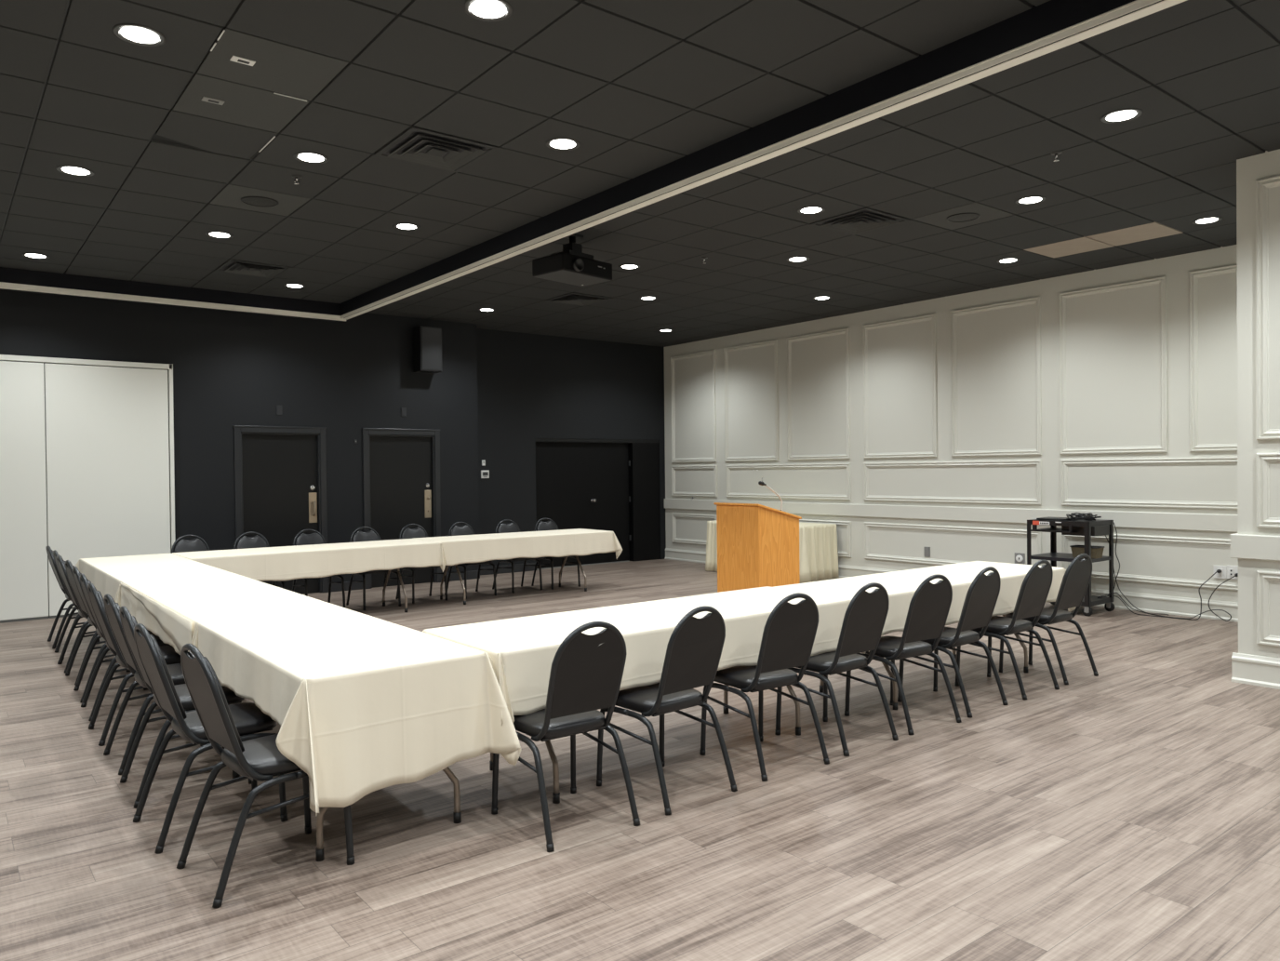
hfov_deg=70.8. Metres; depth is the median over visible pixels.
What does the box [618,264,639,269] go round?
recessed light
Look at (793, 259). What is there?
recessed light
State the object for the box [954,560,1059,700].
banquet chair
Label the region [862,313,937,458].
trim
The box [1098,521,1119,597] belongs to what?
power cord
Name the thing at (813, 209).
recessed light
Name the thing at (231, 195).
tile
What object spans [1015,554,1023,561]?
socket
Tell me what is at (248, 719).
banquet chair
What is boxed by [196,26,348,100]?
tile
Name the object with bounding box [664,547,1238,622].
baseboard
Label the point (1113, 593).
power cord
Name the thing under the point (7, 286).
ceiling track
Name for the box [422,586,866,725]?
tablecloth
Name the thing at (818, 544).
table skirt
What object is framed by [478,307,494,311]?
recessed light
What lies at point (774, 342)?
trim
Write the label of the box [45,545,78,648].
banquet chair
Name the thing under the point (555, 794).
folding table
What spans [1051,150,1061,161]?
sprinkler
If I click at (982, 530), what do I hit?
trim
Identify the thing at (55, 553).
banquet chair
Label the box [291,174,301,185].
sprinkler
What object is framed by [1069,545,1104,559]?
basket
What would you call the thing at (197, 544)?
banquet chair
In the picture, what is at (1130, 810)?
floor
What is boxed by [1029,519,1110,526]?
shelf
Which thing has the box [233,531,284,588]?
banquet chair
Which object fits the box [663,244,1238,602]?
wall
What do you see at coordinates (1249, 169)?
wall
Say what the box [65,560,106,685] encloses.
banquet chair
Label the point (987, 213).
tile
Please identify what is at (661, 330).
recessed light
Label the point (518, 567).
baseboard
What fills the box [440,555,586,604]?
folding table
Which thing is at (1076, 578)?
banquet chair
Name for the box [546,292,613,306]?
ceiling vent
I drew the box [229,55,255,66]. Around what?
bracket
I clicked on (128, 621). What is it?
banquet chair
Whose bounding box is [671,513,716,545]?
trim
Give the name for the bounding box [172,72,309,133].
tile
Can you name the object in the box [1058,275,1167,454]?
trim
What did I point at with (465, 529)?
banquet chair
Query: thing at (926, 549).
wall outlet
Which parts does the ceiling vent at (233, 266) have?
plate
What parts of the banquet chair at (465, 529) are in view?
leg, frame, backrest, leg, seat, leg, leg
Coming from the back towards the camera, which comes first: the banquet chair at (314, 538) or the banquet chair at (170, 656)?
the banquet chair at (314, 538)
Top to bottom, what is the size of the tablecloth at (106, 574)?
0.330 m
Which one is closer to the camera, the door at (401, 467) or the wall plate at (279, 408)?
the wall plate at (279, 408)
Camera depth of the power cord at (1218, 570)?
8.92 m
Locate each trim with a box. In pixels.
[0,266,340,320]
[0,354,175,547]
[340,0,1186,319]
[664,498,1237,532]
[670,349,716,462]
[671,465,717,496]
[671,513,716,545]
[723,339,778,461]
[725,463,850,500]
[786,327,850,460]
[799,519,851,557]
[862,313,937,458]
[863,460,1041,505]
[863,521,1041,565]
[950,295,1041,456]
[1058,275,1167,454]
[1060,456,1237,509]
[1060,533,1238,590]
[1188,264,1237,452]
[1230,533,1279,560]
[1255,174,1279,439]
[1256,453,1279,528]
[1256,570,1279,647]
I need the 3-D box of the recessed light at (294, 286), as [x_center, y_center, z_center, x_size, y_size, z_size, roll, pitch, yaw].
[-3.876,-2.181,10.104,0.224,0.016,0.224,-1,1,-38]
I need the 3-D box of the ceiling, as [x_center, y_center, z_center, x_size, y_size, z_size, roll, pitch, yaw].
[-0.075,-2.224,5.466,13.354,0.100,15.330,-1,1,-38]
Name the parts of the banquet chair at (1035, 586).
leg, leg, seat, seat plate, leg, frame, backrest, panel, leg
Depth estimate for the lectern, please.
8.36 m
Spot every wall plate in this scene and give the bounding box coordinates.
[276,405,282,414]
[400,407,406,416]
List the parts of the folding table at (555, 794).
leg, leg, leg, leg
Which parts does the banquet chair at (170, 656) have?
backrest, panel, leg, frame, leg, seat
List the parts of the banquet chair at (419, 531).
leg, leg, frame, backrest, leg, leg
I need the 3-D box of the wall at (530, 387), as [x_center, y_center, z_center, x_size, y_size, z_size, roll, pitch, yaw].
[-1.041,-0.494,14.392,3.879,3.735,0.120,-1,1,-38]
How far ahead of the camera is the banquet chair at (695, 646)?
4.17 m
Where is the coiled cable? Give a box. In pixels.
[1066,512,1097,520]
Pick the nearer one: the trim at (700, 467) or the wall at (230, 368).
the wall at (230, 368)
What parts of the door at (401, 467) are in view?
pull plate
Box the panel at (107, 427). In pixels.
[44,363,170,618]
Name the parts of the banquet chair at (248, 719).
leg, panel, backrest, frame, leg, seat, seat plate, leg, leg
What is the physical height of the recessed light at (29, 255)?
0.016 m
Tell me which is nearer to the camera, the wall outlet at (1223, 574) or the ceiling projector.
the ceiling projector
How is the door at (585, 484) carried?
in the wall at (530, 387)
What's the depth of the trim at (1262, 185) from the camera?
6.13 m
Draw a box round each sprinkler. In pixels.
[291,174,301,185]
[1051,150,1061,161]
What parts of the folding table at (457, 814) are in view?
leg, leg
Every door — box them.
[232,425,328,594]
[361,427,441,588]
[535,438,660,569]
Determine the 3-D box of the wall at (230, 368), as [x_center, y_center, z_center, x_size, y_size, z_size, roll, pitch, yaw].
[-6.193,-0.394,10.142,9.475,3.735,0.500,-1,1,-38]
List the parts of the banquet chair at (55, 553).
frame, leg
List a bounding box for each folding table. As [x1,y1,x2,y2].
[232,766,461,861]
[382,568,407,612]
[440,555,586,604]
[489,684,800,803]
[819,614,1028,710]
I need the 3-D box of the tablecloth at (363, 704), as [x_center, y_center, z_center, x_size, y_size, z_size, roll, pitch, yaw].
[-1.428,0.992,4.211,1.064,0.503,1.954,-1,1,-38]
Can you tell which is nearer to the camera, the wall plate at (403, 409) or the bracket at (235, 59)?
the bracket at (235, 59)
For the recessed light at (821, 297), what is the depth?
11.12 m
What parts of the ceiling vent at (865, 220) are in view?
plate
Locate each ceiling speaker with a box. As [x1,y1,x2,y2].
[240,196,278,207]
[946,213,980,222]
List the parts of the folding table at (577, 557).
leg, leg, leg, leg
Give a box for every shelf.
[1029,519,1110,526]
[1031,552,1111,562]
[1048,595,1111,606]
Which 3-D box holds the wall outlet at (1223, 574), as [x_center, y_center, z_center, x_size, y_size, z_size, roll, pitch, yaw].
[5.681,0.899,8.819,0.018,0.125,0.115,-1,1,-38]
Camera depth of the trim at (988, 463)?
11.04 m
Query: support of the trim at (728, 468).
attached to the wall at (1113, 338)
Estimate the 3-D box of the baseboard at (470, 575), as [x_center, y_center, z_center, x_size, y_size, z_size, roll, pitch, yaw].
[-2.527,1.347,12.707,0.595,0.120,0.014,-1,1,-38]
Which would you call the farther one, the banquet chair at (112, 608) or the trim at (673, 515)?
the trim at (673, 515)
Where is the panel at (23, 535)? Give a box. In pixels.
[0,360,48,623]
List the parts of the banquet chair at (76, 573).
panel, frame, leg, leg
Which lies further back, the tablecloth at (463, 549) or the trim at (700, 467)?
the trim at (700, 467)
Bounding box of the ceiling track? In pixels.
[0,281,346,320]
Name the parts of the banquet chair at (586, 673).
leg, leg, seat, seat plate, leg, frame, panel, leg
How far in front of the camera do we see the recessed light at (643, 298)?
11.02 m
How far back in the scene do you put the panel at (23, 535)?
9.51 m
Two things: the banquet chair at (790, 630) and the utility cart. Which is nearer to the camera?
the banquet chair at (790, 630)
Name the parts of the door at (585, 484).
head rail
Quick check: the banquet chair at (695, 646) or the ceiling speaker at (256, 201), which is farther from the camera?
the ceiling speaker at (256, 201)
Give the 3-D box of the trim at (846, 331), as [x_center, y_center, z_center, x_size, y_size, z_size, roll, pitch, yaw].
[2.514,-1.195,12.781,0.026,1.797,1.132,-1,1,-38]
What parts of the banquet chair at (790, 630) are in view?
leg, leg, seat, seat plate, leg, frame, panel, leg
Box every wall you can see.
[0,289,479,617]
[476,328,666,567]
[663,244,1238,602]
[1236,148,1279,658]
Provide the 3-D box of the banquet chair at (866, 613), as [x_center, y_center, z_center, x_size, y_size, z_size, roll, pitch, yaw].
[1.105,1.005,5.085,0.458,0.904,0.538,-1,1,-38]
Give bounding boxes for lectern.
[713,477,801,592]
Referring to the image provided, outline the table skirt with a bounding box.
[705,520,839,582]
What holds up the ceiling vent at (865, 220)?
in the ceiling
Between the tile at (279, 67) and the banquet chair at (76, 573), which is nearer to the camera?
the tile at (279, 67)
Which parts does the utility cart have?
post, post, post, post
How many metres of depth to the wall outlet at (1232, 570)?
8.73 m
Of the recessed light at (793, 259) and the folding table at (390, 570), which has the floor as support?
the folding table at (390, 570)
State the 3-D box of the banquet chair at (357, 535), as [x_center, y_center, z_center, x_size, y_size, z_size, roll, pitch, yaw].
[-3.067,0.991,10.350,0.458,0.904,0.538,-1,1,-38]
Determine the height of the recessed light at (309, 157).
0.016 m
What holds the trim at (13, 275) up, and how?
attached to the wall at (230, 368)
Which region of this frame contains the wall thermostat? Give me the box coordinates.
[480,470,489,478]
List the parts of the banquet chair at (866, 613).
leg, leg, leg, seat plate, seat, frame, panel, leg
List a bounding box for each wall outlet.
[923,546,930,556]
[1014,552,1025,563]
[1213,565,1226,579]
[1226,565,1238,579]
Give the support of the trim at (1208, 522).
attached to the wall at (1113, 338)
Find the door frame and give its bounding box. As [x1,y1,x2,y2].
[542,442,629,568]
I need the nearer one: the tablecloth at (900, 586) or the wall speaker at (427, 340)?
the tablecloth at (900, 586)
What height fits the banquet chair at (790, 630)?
0.904 m
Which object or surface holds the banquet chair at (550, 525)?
on the floor
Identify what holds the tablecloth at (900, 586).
on the folding table at (1025, 667)
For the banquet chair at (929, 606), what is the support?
on the floor
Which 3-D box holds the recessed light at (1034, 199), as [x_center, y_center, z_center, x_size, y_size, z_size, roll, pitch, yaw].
[3.100,-2.222,7.146,0.224,0.016,0.224,-1,1,-38]
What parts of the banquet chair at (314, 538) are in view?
leg, leg, frame, backrest, leg, leg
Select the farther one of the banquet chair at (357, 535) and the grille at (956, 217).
the banquet chair at (357, 535)
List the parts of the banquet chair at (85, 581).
panel, frame, leg, leg, seat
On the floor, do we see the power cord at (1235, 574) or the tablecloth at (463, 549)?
the power cord at (1235, 574)
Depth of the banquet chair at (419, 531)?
10.91 m
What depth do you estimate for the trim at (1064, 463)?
9.36 m
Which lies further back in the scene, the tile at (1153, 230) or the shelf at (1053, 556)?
the shelf at (1053, 556)
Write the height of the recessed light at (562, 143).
0.016 m
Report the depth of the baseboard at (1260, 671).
6.19 m
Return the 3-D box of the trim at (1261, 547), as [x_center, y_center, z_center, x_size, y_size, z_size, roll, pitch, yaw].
[5.864,0.463,4.103,0.035,0.166,5.586,-1,1,-38]
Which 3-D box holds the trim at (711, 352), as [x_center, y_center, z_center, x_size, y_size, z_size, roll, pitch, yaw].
[0.871,-1.201,14.867,0.026,1.797,1.083,-1,1,-38]
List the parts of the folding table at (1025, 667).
leg, leg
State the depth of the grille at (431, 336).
12.13 m
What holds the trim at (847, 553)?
attached to the wall at (1113, 338)
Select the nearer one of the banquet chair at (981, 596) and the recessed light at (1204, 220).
the banquet chair at (981, 596)
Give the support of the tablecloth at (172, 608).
on the folding table
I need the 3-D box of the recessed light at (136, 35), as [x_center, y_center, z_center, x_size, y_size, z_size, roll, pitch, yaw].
[-2.398,-2.133,4.317,0.224,0.016,0.224,-1,1,-38]
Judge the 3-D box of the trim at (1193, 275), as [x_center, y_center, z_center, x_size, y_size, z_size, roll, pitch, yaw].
[5.837,-1.184,8.563,0.026,1.797,1.113,-1,1,-38]
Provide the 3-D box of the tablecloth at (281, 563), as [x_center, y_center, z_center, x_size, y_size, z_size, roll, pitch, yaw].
[-3.406,0.869,9.543,2.672,0.331,0.981,-1,1,-39]
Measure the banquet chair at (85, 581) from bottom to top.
0.904 m
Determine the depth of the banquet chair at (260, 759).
3.35 m
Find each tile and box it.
[150,108,277,159]
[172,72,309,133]
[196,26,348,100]
[209,183,310,215]
[912,200,1014,229]
[1023,236,1114,257]
[1086,221,1182,246]
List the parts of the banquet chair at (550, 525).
leg, frame, backrest, leg, leg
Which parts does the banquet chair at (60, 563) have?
panel, frame, leg, leg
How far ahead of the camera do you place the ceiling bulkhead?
5.25 m
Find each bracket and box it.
[200,96,225,105]
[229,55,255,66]
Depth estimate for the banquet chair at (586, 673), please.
3.78 m
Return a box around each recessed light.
[21,253,49,258]
[56,164,94,176]
[112,23,166,46]
[205,231,233,238]
[283,283,305,288]
[293,151,329,163]
[393,223,420,230]
[463,0,512,21]
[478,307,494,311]
[545,137,580,150]
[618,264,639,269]
[639,296,657,300]
[658,329,673,332]
[786,256,809,262]
[797,205,825,213]
[813,295,831,300]
[996,257,1020,263]
[1015,195,1045,204]
[1100,107,1142,123]
[1191,216,1222,224]
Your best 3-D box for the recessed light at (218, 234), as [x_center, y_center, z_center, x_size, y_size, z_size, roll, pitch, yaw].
[-3.700,-2.159,7.926,0.224,0.016,0.224,-1,1,-38]
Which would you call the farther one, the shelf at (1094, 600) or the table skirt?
the table skirt
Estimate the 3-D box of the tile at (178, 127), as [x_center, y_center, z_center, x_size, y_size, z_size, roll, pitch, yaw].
[-2.668,-2.154,5.642,0.606,0.014,0.597,-1,1,-38]
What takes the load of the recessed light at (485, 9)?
in the ceiling
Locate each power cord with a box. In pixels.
[1097,592,1168,614]
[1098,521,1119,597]
[1105,534,1221,620]
[1107,573,1238,621]
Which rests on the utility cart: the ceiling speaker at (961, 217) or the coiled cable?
the coiled cable
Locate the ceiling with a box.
[0,0,1279,346]
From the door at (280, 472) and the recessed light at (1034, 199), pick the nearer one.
the recessed light at (1034, 199)
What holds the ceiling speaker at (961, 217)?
attached to the tile at (987, 213)
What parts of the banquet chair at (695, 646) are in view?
leg, leg, seat, leg, seat plate, frame, panel, leg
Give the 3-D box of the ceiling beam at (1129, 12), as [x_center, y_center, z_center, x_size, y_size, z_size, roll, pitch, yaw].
[0.733,-2.013,5.600,0.094,0.042,14.300,-1,1,-38]
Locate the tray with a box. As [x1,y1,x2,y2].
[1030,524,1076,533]
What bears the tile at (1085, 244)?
attached to the ceiling
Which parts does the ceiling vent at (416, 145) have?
plate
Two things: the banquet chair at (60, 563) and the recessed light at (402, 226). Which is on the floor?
the banquet chair at (60, 563)
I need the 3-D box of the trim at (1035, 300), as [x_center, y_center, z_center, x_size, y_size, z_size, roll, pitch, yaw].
[4.191,-1.189,10.652,0.026,1.797,1.137,-1,1,-38]
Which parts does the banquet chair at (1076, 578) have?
leg, leg, seat, leg, frame, backrest, panel, leg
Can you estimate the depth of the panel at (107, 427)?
9.97 m
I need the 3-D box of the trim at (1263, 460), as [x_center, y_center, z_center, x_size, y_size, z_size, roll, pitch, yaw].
[4.571,0.069,5.742,0.026,0.511,1.103,-1,1,-38]
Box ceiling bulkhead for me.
[340,0,1135,315]
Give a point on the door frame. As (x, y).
(628, 443)
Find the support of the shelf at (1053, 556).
attached to the utility cart
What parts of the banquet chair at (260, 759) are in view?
leg, panel, backrest, frame, leg, seat, seat plate, leg, leg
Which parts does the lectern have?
panel, panel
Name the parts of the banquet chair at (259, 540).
frame, backrest, leg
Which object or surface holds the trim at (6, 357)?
attached to the wall at (230, 368)
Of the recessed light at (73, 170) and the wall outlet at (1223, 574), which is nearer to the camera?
the recessed light at (73, 170)
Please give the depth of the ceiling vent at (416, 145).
5.89 m
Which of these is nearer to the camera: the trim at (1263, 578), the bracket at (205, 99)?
the bracket at (205, 99)
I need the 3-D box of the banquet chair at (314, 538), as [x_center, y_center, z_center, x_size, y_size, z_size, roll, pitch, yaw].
[-3.590,1.000,10.002,0.458,0.904,0.538,-1,1,-39]
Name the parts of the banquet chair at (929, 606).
leg, leg, leg, seat plate, seat, frame, panel, leg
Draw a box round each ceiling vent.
[214,259,293,278]
[374,126,499,173]
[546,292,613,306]
[809,207,910,235]
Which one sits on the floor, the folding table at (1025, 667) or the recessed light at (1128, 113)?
the folding table at (1025, 667)
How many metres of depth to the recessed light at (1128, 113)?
5.43 m
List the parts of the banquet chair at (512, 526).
leg, frame, backrest, leg, seat, leg, leg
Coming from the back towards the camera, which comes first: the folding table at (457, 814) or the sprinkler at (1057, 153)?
the sprinkler at (1057, 153)
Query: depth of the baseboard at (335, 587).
11.69 m
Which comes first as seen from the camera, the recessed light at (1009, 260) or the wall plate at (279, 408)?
the recessed light at (1009, 260)
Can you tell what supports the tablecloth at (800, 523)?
on the folding table
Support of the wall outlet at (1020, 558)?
attached to the wall at (1113, 338)
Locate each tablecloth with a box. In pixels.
[74,553,232,605]
[115,573,342,654]
[172,538,446,581]
[198,607,521,816]
[413,528,622,570]
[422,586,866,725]
[713,520,835,526]
[773,560,1076,652]
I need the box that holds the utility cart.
[1026,519,1114,616]
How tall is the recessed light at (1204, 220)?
0.016 m
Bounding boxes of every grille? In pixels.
[421,326,441,370]
[948,213,977,221]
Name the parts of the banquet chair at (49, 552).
panel, frame, leg, leg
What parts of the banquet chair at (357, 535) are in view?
leg, leg, frame, backrest, seat, leg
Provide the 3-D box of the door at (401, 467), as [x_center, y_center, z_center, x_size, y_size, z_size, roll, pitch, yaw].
[-3.226,0.362,12.201,1.104,2.117,0.120,-1,1,-38]
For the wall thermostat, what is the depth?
13.30 m
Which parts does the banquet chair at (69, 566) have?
panel, frame, leg, leg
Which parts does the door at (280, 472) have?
pull plate, handle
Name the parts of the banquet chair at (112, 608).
panel, leg, frame, leg, seat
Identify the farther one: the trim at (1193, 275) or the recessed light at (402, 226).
the trim at (1193, 275)
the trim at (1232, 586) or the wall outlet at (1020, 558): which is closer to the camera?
the trim at (1232, 586)
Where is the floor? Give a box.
[0,559,1279,960]
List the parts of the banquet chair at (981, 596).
leg, leg, seat, leg, frame, backrest, panel, leg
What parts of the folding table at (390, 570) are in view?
leg, leg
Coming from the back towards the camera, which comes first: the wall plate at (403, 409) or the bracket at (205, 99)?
the wall plate at (403, 409)
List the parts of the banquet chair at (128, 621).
backrest, panel, leg, frame, leg, seat, seat plate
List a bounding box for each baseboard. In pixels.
[328,581,362,592]
[441,570,479,581]
[480,562,535,575]
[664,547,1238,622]
[1231,652,1279,689]
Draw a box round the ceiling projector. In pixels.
[532,233,612,286]
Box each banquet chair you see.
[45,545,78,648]
[53,549,85,660]
[56,555,96,673]
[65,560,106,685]
[72,566,150,702]
[80,573,170,720]
[87,583,180,746]
[103,593,224,774]
[119,606,251,808]
[133,623,287,853]
[171,534,209,553]
[176,643,354,907]
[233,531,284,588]
[292,528,345,607]
[346,526,400,610]
[395,523,447,603]
[444,521,496,599]
[491,621,639,852]
[492,519,542,593]
[531,517,580,589]
[596,605,737,815]
[700,592,829,781]
[774,582,898,756]
[844,573,961,734]
[897,566,1008,717]
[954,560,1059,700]
[999,553,1098,684]
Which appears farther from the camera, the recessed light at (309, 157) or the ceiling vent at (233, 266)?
the ceiling vent at (233, 266)
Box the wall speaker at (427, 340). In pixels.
[413,325,442,373]
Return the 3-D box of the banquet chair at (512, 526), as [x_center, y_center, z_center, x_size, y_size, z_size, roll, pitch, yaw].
[-1.591,0.961,11.627,0.458,0.904,0.538,-1,1,-38]

